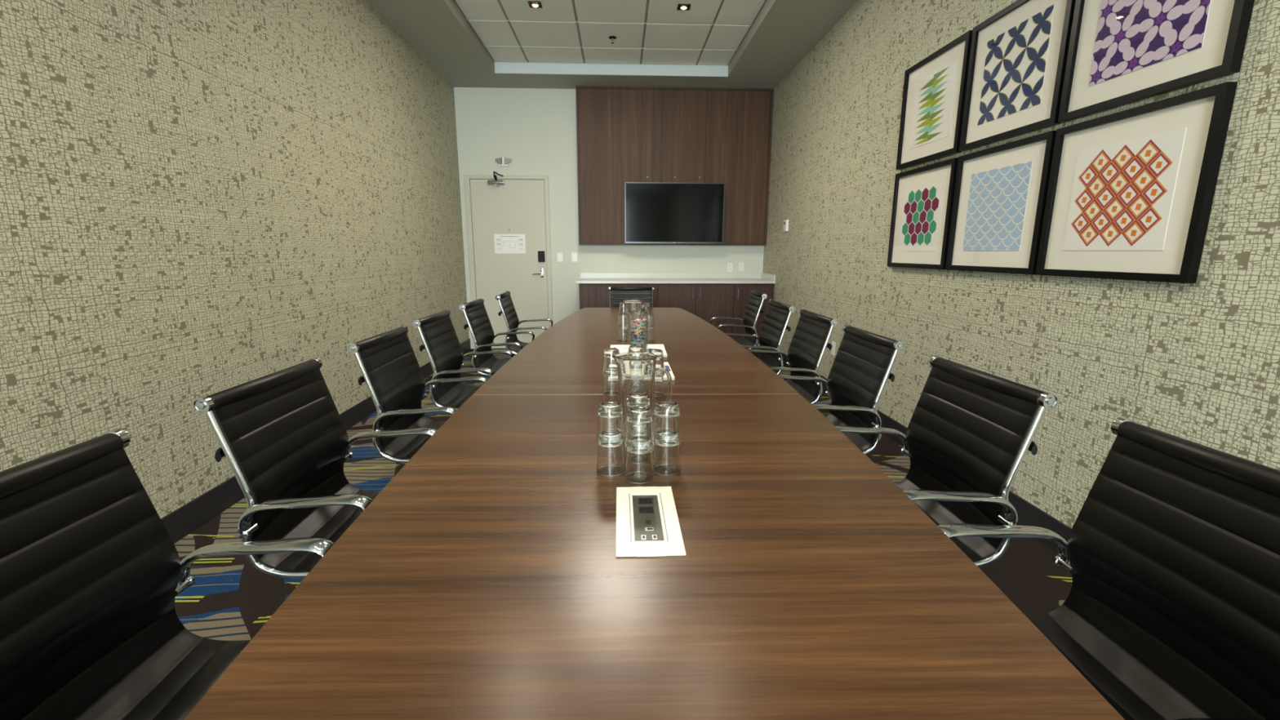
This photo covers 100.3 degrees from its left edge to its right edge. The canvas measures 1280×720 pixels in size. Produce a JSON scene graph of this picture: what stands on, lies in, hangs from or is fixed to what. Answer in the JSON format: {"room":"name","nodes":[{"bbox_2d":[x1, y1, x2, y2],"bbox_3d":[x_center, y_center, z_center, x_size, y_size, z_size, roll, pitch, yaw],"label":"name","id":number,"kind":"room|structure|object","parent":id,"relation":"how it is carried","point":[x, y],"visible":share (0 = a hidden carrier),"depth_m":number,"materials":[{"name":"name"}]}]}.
{"room":"conference room","nodes":[
{"label":"conference room","id":0,"kind":"room"},
{"bbox_2d":[0,0,469,518],"bbox_3d":[-2.047,-0.557,0.505,0.120,3.500,12.870,0,11,-2],"label":"wall","id":1,"kind":"structure","parent":0,"point":[198,198],"depth_m":2.50,"materials":[{"name":"paper"}]},
{"bbox_2d":[160,338,471,543],"bbox_3d":[-1.986,1.039,0.847,0.012,0.137,12.600,0,11,-2],"label":"baseboard","id":2,"kind":"structure","parent":1,"relation":"attached to","point":[180,522],"depth_m":2.58,"materials":[{"name":"black plastic"}]},
{"bbox_2d":[453,87,764,348],"bbox_3d":[-0.317,-1.836,6.824,3.838,3.500,0.120,0,11,-2],"label":"wall","id":3,"kind":"structure","parent":0,"point":[535,128],"depth_m":6.62,"materials":[{"name":"paint"}]},
{"bbox_2d":[495,156,511,166],"bbox_3d":[-1.677,-2.434,6.563,0.200,0.110,0.048,0,11,-2],"label":"emergency light","id":4,"kind":"object","parent":3,"relation":"attached to","point":[503,161],"visible":1,"depth_m":6.55,"materials":[{"name":"white plastic"}]},
{"bbox_2d":[464,171,552,348],"bbox_3d":[-1.650,-1.221,6.770,1.028,2.211,0.127,0,11,-2],"label":"door","id":5,"kind":"structure","parent":3,"relation":"in","point":[496,204],"depth_m":6.77,"materials":[{"name":"beige paint"}]},
{"bbox_2d":[493,234,525,253],"bbox_3d":[-1.645,-1.469,6.763,0.388,0.240,0.002,0,11,-2],"label":"notice","id":6,"kind":"object","parent":5,"relation":"attached to","point":[504,243],"visible":1,"depth_m":6.76,"materials":[{"name":"white paper"}]},
{"bbox_2d":[557,252,563,262],"bbox_3d":[-1.021,-1.315,6.836,0.072,0.116,0.010,0,11,-2],"label":"light switch","id":7,"kind":"object","parent":3,"relation":"attached to","point":[560,255],"visible":1,"depth_m":6.83,"materials":[{"name":"white plastic"}]},
{"bbox_2d":[571,252,577,262],"bbox_3d":[-0.838,-1.317,6.843,0.072,0.116,0.010,0,11,-2],"label":"light switch","id":8,"kind":"object","parent":3,"relation":"attached to","point":[574,255],"visible":1,"depth_m":6.84,"materials":[{"name":"white plastic"}]},
{"bbox_2d":[580,272,761,278],"bbox_3d":[0.407,-1.093,6.932,2.348,0.071,0.020,0,11,-2],"label":"backsplash","id":9,"kind":"structure","parent":3,"relation":"attached to","point":[583,275],"depth_m":6.92,"materials":[{"name":"white stone"}]},
{"bbox_2d":[575,85,773,245],"bbox_3d":[0.420,-2.363,6.620,2.373,1.842,0.126,0,11,-2],"label":"upper cabinet","id":10,"kind":"object","parent":3,"relation":"attached to","point":[624,134],"visible":0.95,"depth_m":6.52,"materials":[{"name":"laminate"}]},
{"bbox_2d":[624,182,724,244],"bbox_3d":[0.425,-1.813,6.623,1.226,0.726,0.097,0,11,-2],"label":"television","id":11,"kind":"object","parent":10,"relation":"attached to","point":[655,212],"visible":1,"depth_m":6.58,"materials":[{"name":"black plastic"}]},
{"bbox_2d":[726,262,733,271],"bbox_3d":[1.167,-1.203,6.945,0.072,0.116,0.010,0,11,-2],"label":"wall outlet","id":12,"kind":"object","parent":3,"relation":"attached to","point":[729,264],"visible":1,"depth_m":6.94,"materials":[{"name":"white plastic"}]},
{"bbox_2d":[737,262,744,271],"bbox_3d":[1.317,-1.210,6.948,0.072,0.116,0.012,0,11,-2],"label":"jack plate","id":13,"kind":"object","parent":3,"relation":"attached to","point":[741,264],"visible":1,"depth_m":6.95,"materials":[{"name":"white plastic"}]},
{"bbox_2d":[366,0,858,88],"bbox_3d":[-0.067,-2.153,0.275,3.838,0.270,12.600,0,11,-2],"label":"ceiling","id":14,"kind":"structure","parent":0,"point":[562,44],"depth_m":5.10,"materials":[{"name":"paint"}]},
{"bbox_2d":[528,1,542,8],"bbox_3d":[-0.879,-2.975,4.487,0.106,0.019,0.106,0,11,-2],"label":"recessed light","id":15,"kind":"object","parent":14,"relation":"in","point":[531,4],"visible":1,"depth_m":4.48,"materials":[{"name":"black plastic"}]},
{"bbox_2d":[608,35,616,44],"bbox_3d":[-0.266,-3.097,5.181,0.076,0.051,0.076,0,11,-2],"label":"sprinkler","id":16,"kind":"object","parent":14,"relation":"attached to","point":[612,37],"visible":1,"depth_m":5.17,"materials":[{"name":"black plastic"}]},
{"bbox_2d":[676,4,690,10],"bbox_3d":[0.370,-2.980,4.525,0.106,0.019,0.106,0,11,-2],"label":"recessed light","id":17,"kind":"object","parent":14,"relation":"in","point":[680,6],"visible":1,"depth_m":4.51,"materials":[{"name":"black plastic"}]},
{"bbox_2d":[173,348,1072,640],"bbox_3d":[-0.074,1.120,0.940,3.838,0.050,12.600,0,11,-2],"label":"floor","id":18,"kind":"structure","parent":0,"point":[229,598],"depth_m":2.14,"materials":[{"name":"carpet"}]},
{"bbox_2d":[0,428,334,719],"bbox_3d":[-0.685,0.630,0.846,0.543,0.943,0.560,0,11,-2],"label":"office chair","id":19,"kind":"object","parent":18,"relation":"on","point":[91,575],"visible":0.7,"depth_m":0.88,"materials":[{"name":"black leather"}]},
{"bbox_2d":[191,357,437,578],"bbox_3d":[-0.723,0.498,1.497,0.543,0.943,0.560,0,11,-2],"label":"office chair","id":20,"kind":"object","parent":18,"relation":"on","point":[282,435],"visible":0.59,"depth_m":1.38,"materials":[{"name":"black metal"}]},
{"bbox_2d":[346,325,488,462],"bbox_3d":[-0.763,0.357,2.192,0.543,0.943,0.560,0,11,-2],"label":"office chair","id":21,"kind":"object","parent":18,"relation":"on","point":[388,365],"visible":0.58,"depth_m":2.09,"materials":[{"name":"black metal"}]},
{"bbox_2d":[412,309,514,409],"bbox_3d":[-0.807,0.226,2.833,0.543,0.943,0.560,0,11,-2],"label":"office chair","id":22,"kind":"object","parent":18,"relation":"on","point":[437,334],"visible":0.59,"depth_m":2.74,"materials":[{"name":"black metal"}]},
{"bbox_2d":[458,297,534,376],"bbox_3d":[-0.832,0.079,3.557,0.543,0.943,0.560,0,11,-2],"label":"office chair","id":23,"kind":"object","parent":18,"relation":"on","point":[478,322],"visible":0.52,"depth_m":3.49,"materials":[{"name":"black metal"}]},
{"bbox_2d":[495,290,553,354],"bbox_3d":[-0.809,-0.062,4.252,0.543,0.943,0.560,-1,12,-4],"label":"office chair","id":24,"kind":"object","parent":18,"relation":"on","point":[506,304],"visible":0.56,"depth_m":4.15,"materials":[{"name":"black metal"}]},
{"bbox_2d":[578,283,657,309],"bbox_3d":[-0.270,-0.530,6.715,0.934,0.884,0.613,0,11,-2],"label":"base cabinet","id":25,"kind":"object","parent":18,"relation":"on","point":[591,295],"visible":0.24,"depth_m":6.38,"materials":[{"name":"laminate"}]},
{"bbox_2d":[576,272,775,283],"bbox_3d":[0.421,-1.020,6.651,2.382,0.102,0.600,0,11,-2],"label":"countertop","id":26,"kind":"structure","parent":25,"relation":"on","point":[585,277],"depth_m":6.88,"materials":[{"name":"white stone"}]},
{"bbox_2d":[608,287,653,307],"bbox_3d":[-0.082,-0.262,5.352,0.560,0.900,0.522,0,11,-2],"label":"office chair","id":27,"kind":"object","parent":18,"relation":"on","point":[617,295],"visible":0.26,"depth_m":5.49,"materials":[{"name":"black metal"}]},
{"bbox_2d":[183,307,1124,719],"bbox_3d":[-0.022,0.392,2.530,1.214,0.745,5.200,0,11,-1],"label":"conference table","id":28,"kind":"object","parent":18,"relation":"on","point":[486,580],"visible":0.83,"depth_m":0.82,"materials":[{"name":"brown wood"}]},
{"bbox_2d":[602,375,618,395],"bbox_3d":[-0.103,0.076,1.972,0.069,0.095,0.069,-3,12,-15],"label":"drinking glass","id":29,"kind":"object","parent":28,"relation":"on","point":[610,383],"visible":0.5,"depth_m":1.95,"materials":[{"name":"white"}]},
{"bbox_2d":[602,347,619,376],"bbox_3d":[-0.103,0.007,1.958,0.069,0.095,0.069,6,13,28],"label":"drinking glass","id":30,"kind":"object","parent":29,"relation":"on","point":[610,366],"visible":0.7,"depth_m":1.93,"materials":[{"name":"white"}]},
{"bbox_2d":[596,444,625,475],"bbox_3d":[-0.070,0.218,1.272,0.069,0.095,0.069,-5,12,-23],"label":"drinking glass","id":31,"kind":"object","parent":28,"relation":"on","point":[610,460],"visible":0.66,"depth_m":1.25,"materials":[{"name":"white"}]},
{"bbox_2d":[595,401,625,447],"bbox_3d":[-0.070,0.149,1.258,0.069,0.095,0.069,8,14,35],"label":"drinking glass","id":32,"kind":"object","parent":31,"relation":"on","point":[610,425],"visible":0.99,"depth_m":1.23,"materials":[{"name":"white"}]},
{"bbox_2d":[610,344,629,353],"bbox_3d":[-0.084,-0.048,2.788,0.142,0.014,0.285,0,11,-2],"label":"notepad","id":33,"kind":"object","parent":28,"relation":"on","point":[622,348],"visible":0.32,"depth_m":2.85,"materials":[{"name":"white paper"}]},
{"bbox_2d":[617,328,629,341],"bbox_3d":[-0.098,-0.161,3.139,0.069,0.095,0.069,-11,16,-44],"label":"drinking glass","id":34,"kind":"object","parent":28,"relation":"on","point":[623,335],"visible":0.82,"depth_m":3.12,"materials":[{"name":"white"}]},
{"bbox_2d":[617,311,629,329],"bbox_3d":[-0.097,-0.230,3.125,0.069,0.095,0.069,2,12,11],"label":"drinking glass","id":35,"kind":"object","parent":34,"relation":"on","point":[623,317],"visible":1,"depth_m":3.10,"materials":[{"name":"white"}]},
{"bbox_2d":[622,299,648,335],"bbox_3d":[-0.027,-0.266,3.354,0.156,0.216,0.116,1,12,5],"label":"glass pitcher","id":36,"kind":"object","parent":28,"relation":"on","point":[630,305],"visible":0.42,"depth_m":3.30,"materials":[{"name":"white"}]},
{"bbox_2d":[629,311,648,351],"bbox_3d":[-0.008,-0.144,2.728,0.096,0.199,0.096,0,11,-2],"label":"glass jar","id":37,"kind":"object","parent":28,"relation":"on","point":[638,320],"visible":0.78,"depth_m":2.69,"materials":[{"name":"white"}]},
{"bbox_2d":[624,451,654,483],"bbox_3d":[-0.001,0.226,1.233,0.069,0.095,0.069,-1,12,-6],"label":"drinking glass","id":38,"kind":"object","parent":28,"relation":"on","point":[639,468],"visible":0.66,"depth_m":1.21,"materials":[{"name":"white"}]},
{"bbox_2d":[624,406,654,453],"bbox_3d":[-0.001,0.157,1.219,0.069,0.095,0.069,-9,14,-37],"label":"drinking glass","id":39,"kind":"object","parent":38,"relation":"on","point":[639,433],"visible":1,"depth_m":1.19,"materials":[{"name":"white"}]},
{"bbox_2d":[612,351,672,427],"bbox_3d":[0.002,0.092,1.592,0.156,0.216,0.120,-5,13,-25],"label":"glass pitcher","id":40,"kind":"object","parent":28,"relation":"on","point":[637,371],"visible":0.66,"depth_m":1.54,"materials":[{"name":"white"}]},
{"bbox_2d":[615,486,685,556],"bbox_3d":[0.014,0.309,1.052,0.121,0.005,0.268,0,11,-2],"label":"power outlet","id":41,"kind":"object","parent":28,"relation":"on","point":[647,522],"visible":1,"depth_m":1.02,"materials":[{"name":"grey plastic"}]},
{"bbox_2d":[639,497,651,503],"bbox_3d":[0.011,0.295,1.120,0.026,0.001,0.025,0,11,-2],"label":"socket","id":42,"kind":"object","parent":41,"relation":"attached to","point":[642,500],"depth_m":1.12,"materials":[{"name":"black plastic"}]},
{"bbox_2d":[640,506,653,513],"bbox_3d":[0.013,0.303,1.081,0.026,0.001,0.025,0,11,-2],"label":"socket","id":43,"kind":"object","parent":41,"relation":"attached to","point":[642,509],"depth_m":1.08,"materials":[{"name":"black plastic"}]},
{"bbox_2d":[648,329,654,342],"bbox_3d":[0.051,-0.158,3.125,0.069,0.095,0.069,-9,14,-37],"label":"drinking glass","id":44,"kind":"object","parent":28,"relation":"on","point":[651,332],"visible":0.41,"depth_m":3.10,"materials":[{"name":"white"}]},
{"bbox_2d":[648,312,654,329],"bbox_3d":[0.051,-0.227,3.111,0.069,0.095,0.069,7,13,31],"label":"drinking glass","id":45,"kind":"object","parent":44,"relation":"on","point":[651,315],"visible":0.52,"depth_m":3.09,"materials":[{"name":"white"}]},
{"bbox_2d":[644,344,666,357],"bbox_3d":[0.061,-0.049,2.793,0.142,0.014,0.315,0,11,-1],"label":"notepad","id":46,"kind":"object","parent":28,"relation":"on","point":[661,347],"visible":0.15,"depth_m":2.83,"materials":[{"name":"white paper"}]},
{"bbox_2d":[653,376,664,396],"bbox_3d":[0.055,0.079,1.958,0.069,0.095,0.069,-5,13,-26],"label":"drinking glass","id":47,"kind":"object","parent":28,"relation":"on","point":[659,381],"visible":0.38,"depth_m":1.93,"materials":[{"name":"white"}]},
{"bbox_2d":[647,348,664,377],"bbox_3d":[0.055,0.010,1.944,0.069,0.095,0.069,-7,14,-33],"label":"drinking glass","id":48,"kind":"object","parent":47,"relation":"on","point":[660,360],"visible":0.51,"depth_m":1.92,"materials":[{"name":"white"}]},
{"bbox_2d":[653,444,680,475],"bbox_3d":[0.064,0.217,1.277,0.069,0.095,0.069,11,16,43],"label":"drinking glass","id":49,"kind":"object","parent":28,"relation":"on","point":[666,460],"visible":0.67,"depth_m":1.25,"materials":[{"name":"white"}]},
{"bbox_2d":[653,400,681,447],"bbox_3d":[0.064,0.148,1.263,0.069,0.095,0.069,-6,13,-27],"label":"drinking glass","id":50,"kind":"object","parent":49,"relation":"on","point":[667,424],"visible":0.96,"depth_m":1.24,"materials":[{"name":"white"}]},
{"bbox_2d":[663,362,675,380],"bbox_3d":[0.065,0.047,2.320,0.140,0.014,0.310,0,11,-2],"label":"notepad","id":51,"kind":"object","parent":28,"relation":"on","point":[666,365],"visible":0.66,"depth_m":2.28,"materials":[{"name":"white paper"}]},
{"bbox_3d":[-0.005,0.202,1.353,0.069,0.095,0.069,-4,12,-22],"label":"drinking glass","id":52,"kind":"object","parent":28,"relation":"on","visible":0},
{"bbox_2d":[624,392,650,431],"bbox_3d":[-0.005,0.133,1.339,0.069,0.095,0.069,1,11,3],"label":"drinking glass","id":53,"kind":"object","parent":52,"relation":"on","point":[634,399],"visible":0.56,"depth_m":1.31,"materials":[{"name":"white"}]},
{"bbox_3d":[-0.016,0.065,2.029,0.069,0.095,0.069,7,13,31],"label":"drinking glass","id":54,"kind":"object","parent":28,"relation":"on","visible":0},
{"bbox_2d":[627,345,643,352],"bbox_3d":[-0.015,-0.005,2.015,0.069,0.095,0.069,-3,12,-16],"label":"drinking glass","id":55,"kind":"object","parent":54,"relation":"on","point":[633,348],"visible":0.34,"depth_m":1.99,"materials":[{"name":"white"}]},
{"bbox_3d":[-0.114,-0.285,3.747,0.069,0.095,0.069,-4,12,-20],"label":"drinking glass","id":56,"kind":"object","parent":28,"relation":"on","visible":0},
{"bbox_2d":[618,302,624,312],"bbox_3d":[-0.113,-0.354,3.733,0.069,0.095,0.069,10,15,40],"label":"drinking glass","id":57,"kind":"object","parent":56,"relation":"on","point":[621,304],"visible":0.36,"depth_m":3.70,"materials":[{"name":"white"}]},
{"bbox_3d":[0.038,-0.285,3.753,0.069,0.095,0.069,5,12,22],"label":"drinking glass","id":58,"kind":"object","parent":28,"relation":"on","visible":0},
{"bbox_2d":[641,302,649,312],"bbox_3d":[0.038,-0.354,3.739,0.069,0.095,0.069,-4,12,-18],"label":"drinking glass","id":59,"kind":"object","parent":58,"relation":"on","point":[646,304],"visible":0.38,"depth_m":3.71,"materials":[{"name":"white"}]},
{"bbox_2d":[657,283,733,337],"bbox_3d":[0.659,-0.535,6.751,0.922,0.884,0.613,0,11,-2],"label":"base cabinet","id":60,"kind":"object","parent":18,"relation":"on","point":[706,301],"visible":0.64,"depth_m":6.43,"materials":[{"name":"laminate"}]},
{"bbox_2d":[710,289,767,349],"bbox_3d":[0.703,-0.091,4.412,0.543,0.943,0.560,0,11,1],"label":"office chair","id":61,"kind":"object","parent":18,"relation":"on","point":[756,300],"visible":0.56,"depth_m":4.34,"materials":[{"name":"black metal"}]},
{"bbox_2d":[732,283,773,354],"bbox_3d":[1.359,-0.539,6.778,0.478,0.884,0.613,0,11,-2],"label":"base cabinet","id":62,"kind":"object","parent":18,"relation":"on","point":[742,291],"visible":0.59,"depth_m":6.46,"materials":[{"name":"laminate"}]},
{"bbox_2d":[724,299,795,374],"bbox_3d":[0.644,0.097,3.487,0.543,0.943,0.560,0,11,-2],"label":"office chair","id":63,"kind":"object","parent":18,"relation":"on","point":[776,318],"visible":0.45,"depth_m":3.42,"materials":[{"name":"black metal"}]},
{"bbox_2d":[746,308,838,404],"bbox_3d":[0.678,0.219,2.885,0.543,0.943,0.560,0,11,-2],"label":"office chair","id":64,"kind":"object","parent":18,"relation":"on","point":[811,338],"visible":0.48,"depth_m":2.80,"materials":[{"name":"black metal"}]},
{"bbox_2d":[777,324,905,454],"bbox_3d":[0.682,0.350,2.243,0.543,0.943,0.560,0,11,-2],"label":"office chair","id":65,"kind":"object","parent":18,"relation":"on","point":[863,364],"visible":0.45,"depth_m":2.15,"materials":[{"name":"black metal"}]},
{"bbox_2d":[835,355,1059,567],"bbox_3d":[0.682,0.494,1.532,0.543,0.943,0.560,0,11,-2],"label":"office chair","id":66,"kind":"object","parent":18,"relation":"on","point":[970,432],"visible":0.55,"depth_m":1.43,"materials":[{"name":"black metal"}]},
{"bbox_2d":[937,417,1279,719],"bbox_3d":[0.701,0.621,0.909,0.543,0.943,0.560,0,11,-2],"label":"office chair","id":67,"kind":"object","parent":18,"relation":"on","point":[1171,611],"visible":0.61,"depth_m":0.91,"materials":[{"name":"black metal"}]},
{"bbox_2d":[762,0,1279,528],"bbox_3d":[1.908,-0.578,0.657,0.120,3.500,12.870,0,11,-2],"label":"wall","id":68,"kind":"structure","parent":0,"point":[1199,362],"depth_m":2.40,"materials":[{"name":"paper"}]},
{"bbox_2d":[782,219,788,231],"bbox_3d":[1.624,-1.495,5.949,0.032,0.124,0.100,0,11,-2],"label":"thermostat","id":69,"kind":"object","parent":68,"relation":"attached to","point":[785,221],"visible":1,"depth_m":5.91,"materials":[{"name":"white plastic"}]},
{"bbox_2d":[831,341,835,355],"bbox_3d":[1.691,-0.102,4.682,0.010,0.116,0.072,0,11,-2],"label":"wall outlet","id":70,"kind":"object","parent":68,"relation":"attached to","point":[833,349],"visible":1,"depth_m":4.67,"materials":[{"name":"white plastic"}]},
{"bbox_2d":[887,157,958,269],"bbox_3d":[1.729,-0.876,3.304,0.032,0.605,0.645,0,11,-2],"label":"framed picture","id":71,"kind":"object","parent":68,"relation":"attached to","point":[923,196],"visible":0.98,"depth_m":3.26,"materials":[{"name":"paper"}]},
{"bbox_2d":[898,180,943,250],"bbox_3d":[1.727,-0.876,3.304,0.003,0.394,0.420,0,11,-2],"label":"print","id":72,"kind":"object","parent":71,"relation":"attached to","point":[922,207],"depth_m":3.28},
{"bbox_2d":[780,350,1071,553],"bbox_3d":[1.848,1.072,0.730,0.012,0.137,12.060,0,11,-2],"label":"baseboard","id":73,"kind":"structure","parent":68,"relation":"attached to","point":[1028,514],"depth_m":2.45,"materials":[{"name":"black plastic"}]},
{"bbox_2d":[896,30,973,169],"bbox_3d":[1.730,-1.496,3.178,0.032,0.605,0.645,0,11,-2],"label":"framed picture","id":74,"kind":"object","parent":68,"relation":"attached to","point":[934,92],"visible":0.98,"depth_m":3.14,"materials":[{"name":"paper"}]},
{"bbox_2d":[908,59,956,150],"bbox_3d":[1.729,-1.496,3.178,0.003,0.394,0.420,0,11,-2],"label":"print","id":75,"kind":"object","parent":74,"relation":"attached to","point":[933,97],"depth_m":3.15,"materials":[{"name":"green"}]},
{"bbox_2d":[945,130,1056,274],"bbox_3d":[1.755,-0.742,2.645,0.032,0.605,0.645,0,11,-2],"label":"framed picture","id":76,"kind":"object","parent":68,"relation":"attached to","point":[1001,191],"visible":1,"depth_m":2.59,"materials":[{"name":"paper"}]},
{"bbox_2d":[962,160,1032,250],"bbox_3d":[1.753,-0.742,2.645,0.003,0.394,0.420,0,11,-2],"label":"print","id":77,"kind":"object","parent":76,"relation":"attached to","point":[998,198],"depth_m":2.61,"materials":[{"name":"blue paper"}]},
{"bbox_2d":[959,0,1075,151],"bbox_3d":[1.756,-1.363,2.519,0.032,0.605,0.645,0,11,-2],"label":"framed picture","id":78,"kind":"object","parent":68,"relation":"attached to","point":[1019,54],"visible":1,"depth_m":2.49,"materials":[{"name":"paper"}]},
{"bbox_2d":[977,4,1054,125],"bbox_3d":[1.755,-1.363,2.519,0.003,0.394,0.420,0,11,-2],"label":"print","id":79,"kind":"object","parent":78,"relation":"attached to","point":[1016,62],"depth_m":2.49,"materials":[{"name":"blue paper"}]},
{"bbox_2d":[1035,81,1237,283],"bbox_3d":[1.780,-0.610,1.994,0.032,0.605,0.645,0,11,-2],"label":"framed picture","id":80,"kind":"object","parent":68,"relation":"attached to","point":[1131,193],"visible":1,"depth_m":1.91,"materials":[{"name":"paper"}]},
{"bbox_2d":[1062,127,1186,250],"bbox_3d":[1.779,-0.610,1.994,0.003,0.394,0.420,0,11,-2],"label":"print","id":81,"kind":"object","parent":80,"relation":"attached to","point":[1123,193],"depth_m":1.95},
{"bbox_2d":[1057,0,1254,122],"bbox_3d":[1.782,-1.230,1.868,0.032,0.605,0.645,0,11,-2],"label":"framed picture","id":82,"kind":"object","parent":68,"relation":"attached to","point":[1121,52],"visible":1,"depth_m":1.88,"materials":[{"name":"paper"}]},
{"bbox_2d":[1088,0,1211,87],"bbox_3d":[1.781,-1.230,1.868,0.003,0.394,0.420,0,11,-2],"label":"print","id":83,"kind":"object","parent":82,"relation":"attached to","point":[1131,37],"depth_m":1.89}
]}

